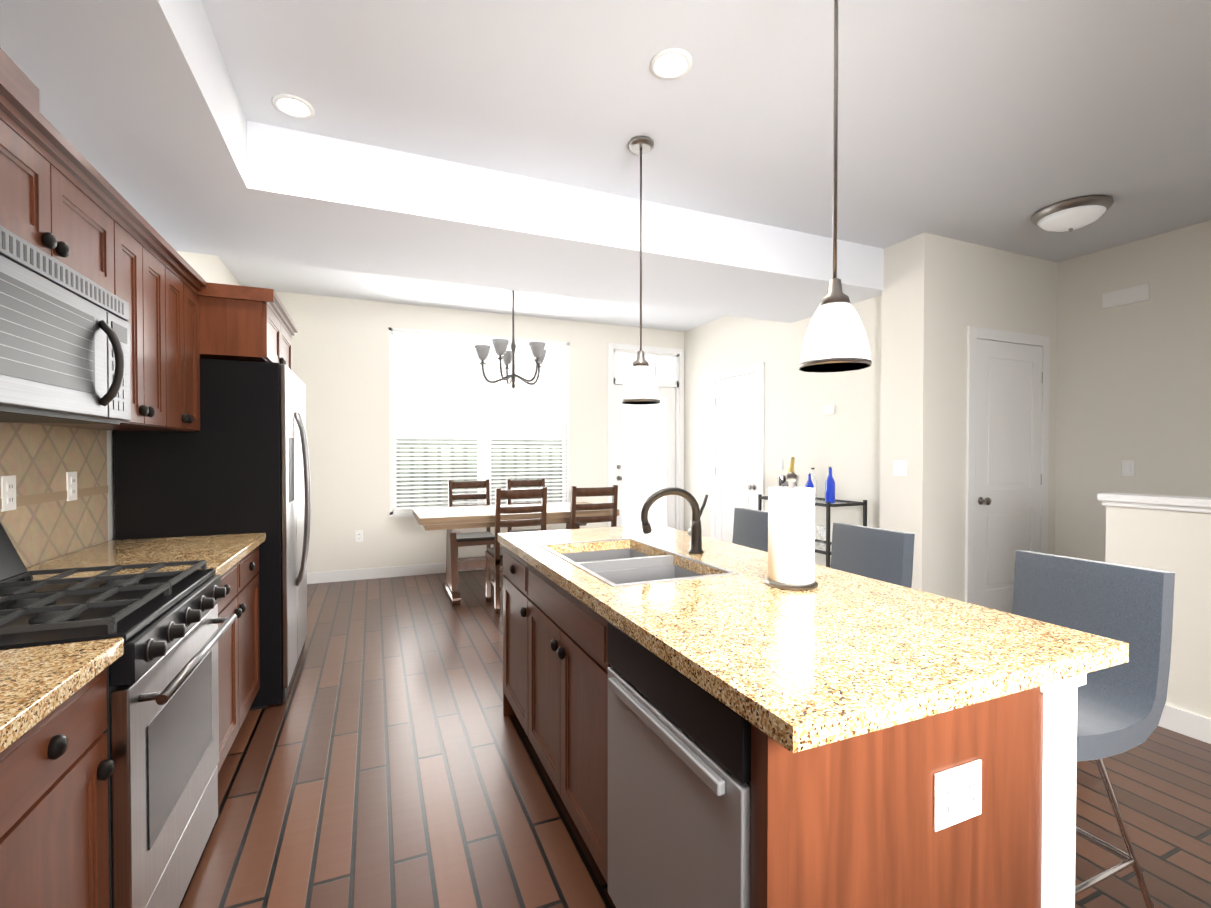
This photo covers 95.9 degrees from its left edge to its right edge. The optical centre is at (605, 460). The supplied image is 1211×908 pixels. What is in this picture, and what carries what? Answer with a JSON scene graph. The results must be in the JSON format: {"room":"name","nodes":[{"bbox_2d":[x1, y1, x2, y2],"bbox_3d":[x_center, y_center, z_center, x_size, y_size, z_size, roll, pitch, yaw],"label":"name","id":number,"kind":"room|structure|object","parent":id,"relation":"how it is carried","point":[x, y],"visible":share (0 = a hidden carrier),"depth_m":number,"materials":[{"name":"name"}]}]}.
{"room":"kitchen","nodes":[
{"label":"kitchen","id":0,"kind":"room"},
{"bbox_2d":[24,251,240,567],"bbox_3d":[-1.811,-0.150,1.173,0.120,2.900,9.090,0,1,-23],"label":"wall","id":1,"kind":"structure","parent":0,"point":[210,268],"depth_m":3.76,"materials":[{"name":"white paint"}]},
{"bbox_2d":[0,422,107,566],"bbox_3d":[-1.169,0.153,-0.169,0.013,0.510,5.870,0,1,-23],"label":"tile backsplash","id":2,"kind":"structure","parent":1,"relation":"attached to","point":[45,520],"depth_m":2.10,"materials":[{"name":"beige tile"}]},
{"bbox_2d":[1,475,15,511],"label":"wall plates","id":3,"kind":"object","parent":2,"relation":"attached to","point":[8,483],"depth_m":1.84,"materials":[{"name":"white plastic"}]},
{"bbox_2d":[66,471,76,500],"label":"wall plates","id":4,"kind":"object","parent":2,"relation":"attached to","point":[71,477],"depth_m":2.22,"materials":[{"name":"white plastic"}]},
{"bbox_2d":[0,47,135,426],"bbox_3d":[-1.609,-0.515,1.378,0.392,0.785,0.763,0,1,-23],"label":"upper cabinet","id":5,"kind":"object","parent":1,"relation":"attached to","point":[63,200],"depth_m":1.47,"materials":[{"name":"brown wood"}]},
{"bbox_2d":[0,225,130,423],"bbox_3d":[-1.580,-0.313,1.394,0.452,0.400,0.754,0,1,-23],"label":"microwave","id":6,"kind":"object","parent":5,"relation":"attached to","point":[64,343],"visible":1,"depth_m":1.40,"materials":[{"name":"silver metal"}]},
{"bbox_2d":[25,211,183,430],"bbox_3d":[-1.850,-0.523,1.948,0.392,0.785,0.474,0,1,-23],"label":"upper cabinet","id":7,"kind":"object","parent":1,"relation":"attached to","point":[159,361],"depth_m":2.16,"materials":[{"name":"brown wood"}]},
{"bbox_2d":[180,256,211,431],"bbox_3d":[-2.034,-0.528,2.384,0.392,0.785,0.473,0,1,-23],"label":"upper cabinet","id":8,"kind":"object","parent":1,"relation":"attached to","point":[195,344],"depth_m":2.58,"materials":[{"name":"brown wood"}]},
{"bbox_2d":[208,283,297,370],"bbox_3d":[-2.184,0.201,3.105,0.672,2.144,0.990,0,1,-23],"label":"upper cabinet","id":9,"kind":"object","parent":1,"relation":"attached to","point":[245,323],"depth_m":2.74,"materials":[{"name":"brown wood"}]},
{"bbox_2d":[0,0,282,262],"bbox_3d":[-1.090,-1.429,0.375,0.600,0.320,6.850,0,1,-23],"label":"ceiling","id":10,"kind":"structure","parent":0,"point":[142,112],"depth_m":2.04,"materials":[{"name":"white paint"}]},
{"bbox_2d":[275,291,683,572],"bbox_3d":[-1.193,-0.219,6.305,5.020,2.900,0.120,0,1,-23],"label":"wall","id":11,"kind":"structure","parent":0,"point":[340,358],"depth_m":5.72,"materials":[{"name":"white paint"}]},
{"bbox_2d":[355,531,362,541],"label":"wall plates","id":12,"kind":"object","parent":11,"relation":"attached to","point":[358,534],"depth_m":5.67,"materials":[{"name":"white plastic"}]},
{"bbox_2d":[307,562,502,583],"bbox_3d":[-1.678,1.179,6.046,3.910,0.110,0.015,0,1,-23],"label":"baseboard","id":13,"kind":"structure","parent":11,"relation":"attached to","point":[421,569],"depth_m":5.73,"materials":[{"name":"white wood"}]},
{"bbox_2d":[389,327,568,517],"bbox_3d":[-1.372,-0.405,6.199,2.034,2.005,0.130,0,1,-23],"label":"window","id":14,"kind":"structure","parent":11,"relation":"in","point":[454,415],"depth_m":6.14,"materials":[{"name":"white"}]},
{"bbox_2d":[608,343,683,530],"bbox_3d":[0.510,-0.114,6.995,1.075,2.670,0.140,0,1,-23],"label":"door","id":15,"kind":"structure","parent":11,"relation":"attached to","point":[645,452],"depth_m":7.03,"materials":[{"name":"white wood"}]},
{"bbox_2d":[247,120,883,322],"bbox_3d":[0.051,-1.478,3.964,4.300,0.320,1.130,0,1,-23],"label":"ceiling soffit","id":16,"kind":"structure","parent":0,"point":[321,201],"depth_m":3.39,"materials":[{"name":"white paint"}]},
{"bbox_2d":[179,568,1210,907],"bbox_3d":[1.191,1.333,2.465,6.640,0.100,9.090,0,1,-23],"label":"floor","id":17,"kind":"structure","parent":0,"point":[385,754],"depth_m":2.11,"materials":[{"name":"brown wood"}]},
{"bbox_2d":[0,749,3,907],"bbox_3d":[-0.996,0.878,0.241,0.620,0.870,0.921,0,1,-23],"label":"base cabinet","id":18,"kind":"object","parent":17,"relation":"on","point":[1,750],"depth_m":0.85,"materials":[{"name":"brown wood"}]},
{"bbox_2d":[0,653,123,907],"bbox_3d":[-1.265,0.869,0.877,0.620,0.870,0.461,0,1,-23],"label":"base cabinet","id":19,"kind":"object","parent":17,"relation":"on","point":[57,765],"depth_m":1.02,"materials":[{"name":"brown wood"}]},
{"bbox_2d":[0,638,123,744],"bbox_3d":[-0.543,0.437,-0.825,0.628,0.040,4.147,0,1,-23],"label":"countertop","id":20,"kind":"structure","parent":19,"relation":"on","point":[32,679],"depth_m":1.01,"materials":[{"name":"beige stone"}]},
{"bbox_2d":[0,522,236,907],"bbox_3d":[-1.469,0.721,1.455,0.693,1.150,0.754,0,1,-23],"label":"range","id":21,"kind":"object","parent":17,"relation":"on","point":[162,730],"visible":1,"depth_m":1.42,"materials":[{"name":"silver metal"}]},
{"bbox_2d":[114,358,310,709],"bbox_3d":[-2.120,0.384,3.129,0.770,1.780,0.912,0,1,-23],"label":"fridge","id":22,"kind":"object","parent":17,"relation":"on","point":[238,463],"visible":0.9,"depth_m":2.76,"materials":[{"name":"black"}]},
{"bbox_2d":[217,537,265,772],"bbox_3d":[-1.838,0.851,2.230,0.620,0.870,0.947,0,1,-23],"label":"base cabinet","id":23,"kind":"object","parent":17,"relation":"on","point":[239,646],"depth_m":2.34,"materials":[{"name":"brown wood"}]},
{"bbox_2d":[26,533,265,580],"bbox_3d":[-1.835,0.396,2.226,0.628,0.040,0.947,0,1,-23],"label":"countertop","id":24,"kind":"structure","parent":23,"relation":"on","point":[219,551],"depth_m":2.21,"materials":[{"name":"beige stone"}]},
{"bbox_2d":[448,479,494,573],"bbox_3d":[-1.371,0.725,5.635,0.430,1.030,0.491,0,1,-23],"label":"chair","id":25,"kind":"object","parent":17,"relation":"on","point":[487,538],"visible":0.5,"depth_m":5.74,"materials":[{"name":"brown wood"}]},
{"bbox_2d":[412,502,618,605],"bbox_3d":[-0.871,0.855,5.250,1.800,0.780,0.900,0,1,-23],"label":"dining table","id":26,"kind":"object","parent":17,"relation":"on","point":[453,521],"visible":0.69,"depth_m":4.90,"materials":[{"name":"brown wood"}]},
{"bbox_2d":[485,487,546,613],"bbox_3d":[-0.775,0.737,4.713,0.430,1.030,0.491,0,1,-23],"label":"chair","id":27,"kind":"object","parent":17,"relation":"on","point":[494,555],"visible":0.5,"depth_m":4.49,"materials":[{"name":"brown wood"}]},
{"bbox_2d":[507,478,548,532],"bbox_3d":[-0.800,0.722,5.877,0.430,1.030,0.491,0,1,-23],"label":"chair","id":28,"kind":"object","parent":17,"relation":"on","point":[523,483],"visible":0.27,"depth_m":6.04,"materials":[{"name":"brown wood"}]},
{"bbox_2d":[570,485,617,528],"bbox_3d":[-0.176,0.734,4.967,0.430,1.030,0.491,0,1,-23],"label":"chair","id":29,"kind":"object","parent":17,"relation":"on","point":[597,491],"visible":0.29,"depth_m":4.74,"materials":[{"name":"brown wood"}]},
{"bbox_2d":[732,508,767,551],"bbox_3d":[0.658,0.776,2.910,0.447,1.004,0.375,0,1,-23],"label":"stool","id":30,"kind":"object","parent":17,"relation":"on","point":[750,528],"visible":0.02,"depth_m":2.98,"materials":[{"name":"fabric"}]},
{"bbox_2d":[497,540,1085,907],"bbox_3d":[0.265,0.855,1.984,0.896,0.869,2.030,0,1,-23],"label":"kitchen island","id":31,"kind":"object","parent":17,"relation":"on","point":[912,748],"depth_m":1.12,"materials":[{"name":"wood"}]},
{"bbox_2d":[608,621,750,907],"bbox_3d":[0.369,0.867,1.323,0.578,0.862,0.592,0,1,-23],"label":"dishwasher","id":32,"kind":"object","parent":31,"relation":"in","point":[679,789],"visible":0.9,"depth_m":1.16,"materials":[{"name":"silver metal"}]},
{"bbox_2d":[497,524,1128,755],"bbox_3d":[0.286,0.402,1.960,0.910,0.054,2.110,0,1,-23],"label":"island countertop","id":33,"kind":"structure","parent":31,"relation":"on","point":[850,656],"depth_m":1.20,"materials":[{"name":"beige stone"}]},
{"bbox_2d":[641,487,707,553],"bbox_3d":[0.289,0.240,2.195,0.340,0.268,0.089,0,1,-23],"label":"faucet","id":34,"kind":"object","parent":33,"relation":"on","point":[694,531],"visible":1,"depth_m":2.19,"materials":[{"name":"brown metal"}]},
{"bbox_2d":[765,471,817,589],"bbox_3d":[0.571,0.207,1.682,0.156,0.349,0.156,0,1,-23],"label":"paper towel","id":35,"kind":"object","parent":33,"relation":"on","point":[791,530],"visible":1,"depth_m":1.62,"materials":[{"name":"white paper"}]},
{"bbox_2d":[758,457,866,567],"bbox_3d":[1.779,0.612,4.778,0.463,1.275,0.854,0,1,-23],"label":"bar cart","id":36,"kind":"object","parent":17,"relation":"on","point":[828,499],"visible":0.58,"depth_m":4.48,"materials":[{"name":"black metal"}]},
{"bbox_2d":[830,523,914,587],"bbox_3d":[0.943,0.785,2.238,0.447,1.004,0.375,0,1,-23],"label":"stool","id":37,"kind":"object","parent":17,"relation":"on","point":[884,555],"visible":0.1,"depth_m":2.25,"materials":[{"name":"fabric"}]},
{"bbox_2d":[1012,550,1174,907],"bbox_3d":[1.239,0.795,1.538,0.447,1.004,0.375,0,1,-23],"label":"stool","id":38,"kind":"object","parent":17,"relation":"on","point":[1120,707],"visible":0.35,"depth_m":1.48,"materials":[{"name":"fabric"}]},
{"bbox_2d":[201,0,1210,331],"bbox_3d":[1.191,-1.667,2.424,6.640,0.100,9.090,0,1,-23],"label":"ceiling","id":39,"kind":"structure","parent":0,"point":[995,124],"depth_m":2.50,"materials":[{"name":"white paint"}]},
{"bbox_2d":[272,94,314,118],"bbox_3d":[-1.424,-1.612,2.496,0.170,0.012,0.170,0,1,-23],"label":"recessed light","id":40,"kind":"object","parent":39,"relation":"in","point":[293,106],"visible":1,"depth_m":2.49,"materials":[{"name":"white"}]},
{"bbox_2d":[475,290,546,388],"bbox_3d":[-0.889,-1.170,5.244,0.704,0.970,0.679,0,1,-23],"label":"chandelier","id":41,"kind":"object","parent":39,"relation":"hanging from","point":[507,358],"visible":0.96,"depth_m":5.17,"materials":[{"name":"grey metal"}]},
{"bbox_2d":[621,136,660,404],"bbox_3d":[0.181,-0.959,2.804,0.204,1.327,0.204,0,1,-23],"label":"pendant light","id":42,"kind":"object","parent":39,"relation":"hanging from","point":[640,387],"visible":1,"depth_m":2.76,"materials":[{"name":"silver metal"}]},
{"bbox_2d":[650,48,691,79],"bbox_3d":[0.266,-1.608,2.223,0.170,0.012,0.170,0,1,-23],"label":"recessed light","id":43,"kind":"object","parent":39,"relation":"in","point":[671,63],"visible":1,"depth_m":2.22,"materials":[{"name":"white glass"}]},
{"bbox_2d":[799,0,871,372],"bbox_3d":[0.690,-0.943,1.641,0.204,1.327,0.204,0,1,-23],"label":"pendant light","id":44,"kind":"object","parent":39,"relation":"hanging from","point":[835,339],"visible":1,"depth_m":1.60,"materials":[{"name":"white glass"}]},
{"bbox_2d":[1031,195,1113,231],"bbox_3d":[3.026,-1.560,3.555,0.410,0.145,0.410,0,1,-23],"label":"flush ceiling light","id":45,"kind":"object","parent":39,"relation":"attached to","point":[1070,214],"visible":1,"depth_m":3.46,"materials":[{"name":"white glass"}]},
{"bbox_2d":[684,232,944,595],"bbox_3d":[1.717,-0.209,5.588,0.220,2.900,3.470,0,1,-23],"label":"wall","id":46,"kind":"structure","parent":0,"point":[888,403],"depth_m":4.51,"materials":[{"name":"white paint"}]},
{"bbox_2d":[711,362,764,542],"bbox_3d":[1.433,0.103,6.129,0.084,2.260,0.960,0,1,-23],"label":"door","id":47,"kind":"structure","parent":46,"relation":"attached to","point":[737,435],"depth_m":6.14,"materials":[{"name":"white wood"}]},
{"bbox_2d":[777,459,782,469],"label":"wall plates","id":48,"kind":"object","parent":46,"relation":"attached to","point":[779,461],"depth_m":5.47,"materials":[{"name":"white plastic"}]},
{"bbox_2d":[824,405,834,414],"label":"wall plates","id":49,"kind":"object","parent":46,"relation":"attached to","point":[829,409],"depth_m":4.85,"materials":[{"name":"white plastic"}]},
{"bbox_2d":[893,460,907,475],"label":"wall plates","id":50,"kind":"object","parent":46,"relation":"attached to","point":[900,468],"depth_m":4.11,"materials":[{"name":"white plastic"}]},
{"bbox_2d":[942,237,1057,601],"bbox_3d":[3.106,-0.193,4.357,1.380,2.900,0.120,0,1,-23],"label":"wall","id":51,"kind":"structure","parent":0,"point":[992,288],"depth_m":4.14,"materials":[{"name":"white paint"}]},
{"bbox_2d":[965,326,1049,613],"bbox_3d":[3.201,0.123,4.291,1.000,2.270,0.084,0,1,-23],"label":"door","id":52,"kind":"structure","parent":51,"relation":"attached to","point":[1007,440],"depth_m":4.29,"materials":[{"name":"white wood"}]},
{"bbox_2d":[1054,220,1210,561],"bbox_3d":[4.846,-0.164,2.173,0.120,2.900,5.500,0,1,-23],"label":"wall","id":53,"kind":"structure","parent":0,"point":[1133,381],"depth_m":4.11,"materials":[{"name":"white paint"}]},
{"bbox_2d":[1102,283,1148,308],"label":"wall plates","id":54,"kind":"object","parent":53,"relation":"attached to","point":[1139,293],"depth_m":4.13,"materials":[{"name":"white plastic"}]},
{"bbox_2d":[1122,460,1134,475],"label":"wall plates","id":55,"kind":"object","parent":53,"relation":"attached to","point":[1128,466],"depth_m":4.13,"materials":[{"name":"white plastic"}]},
{"bbox_2d":[1097,493,1210,718],"bbox_3d":[3.468,0.751,0.926,0.170,1.105,4.255,0,1,-23],"label":"wall","id":56,"kind":"structure","parent":0,"point":[1168,533],"depth_m":2.57,"materials":[{"name":"white paint"}]},
{"bbox_2d":[1158,704,1210,743],"bbox_3d":[3.407,1.249,0.902,0.015,0.110,4.245,0,1,-23],"label":"baseboard","id":57,"kind":"structure","parent":56,"relation":"attached to","point":[1187,723],"depth_m":2.54,"materials":[{"name":"white wood"}]}
]}

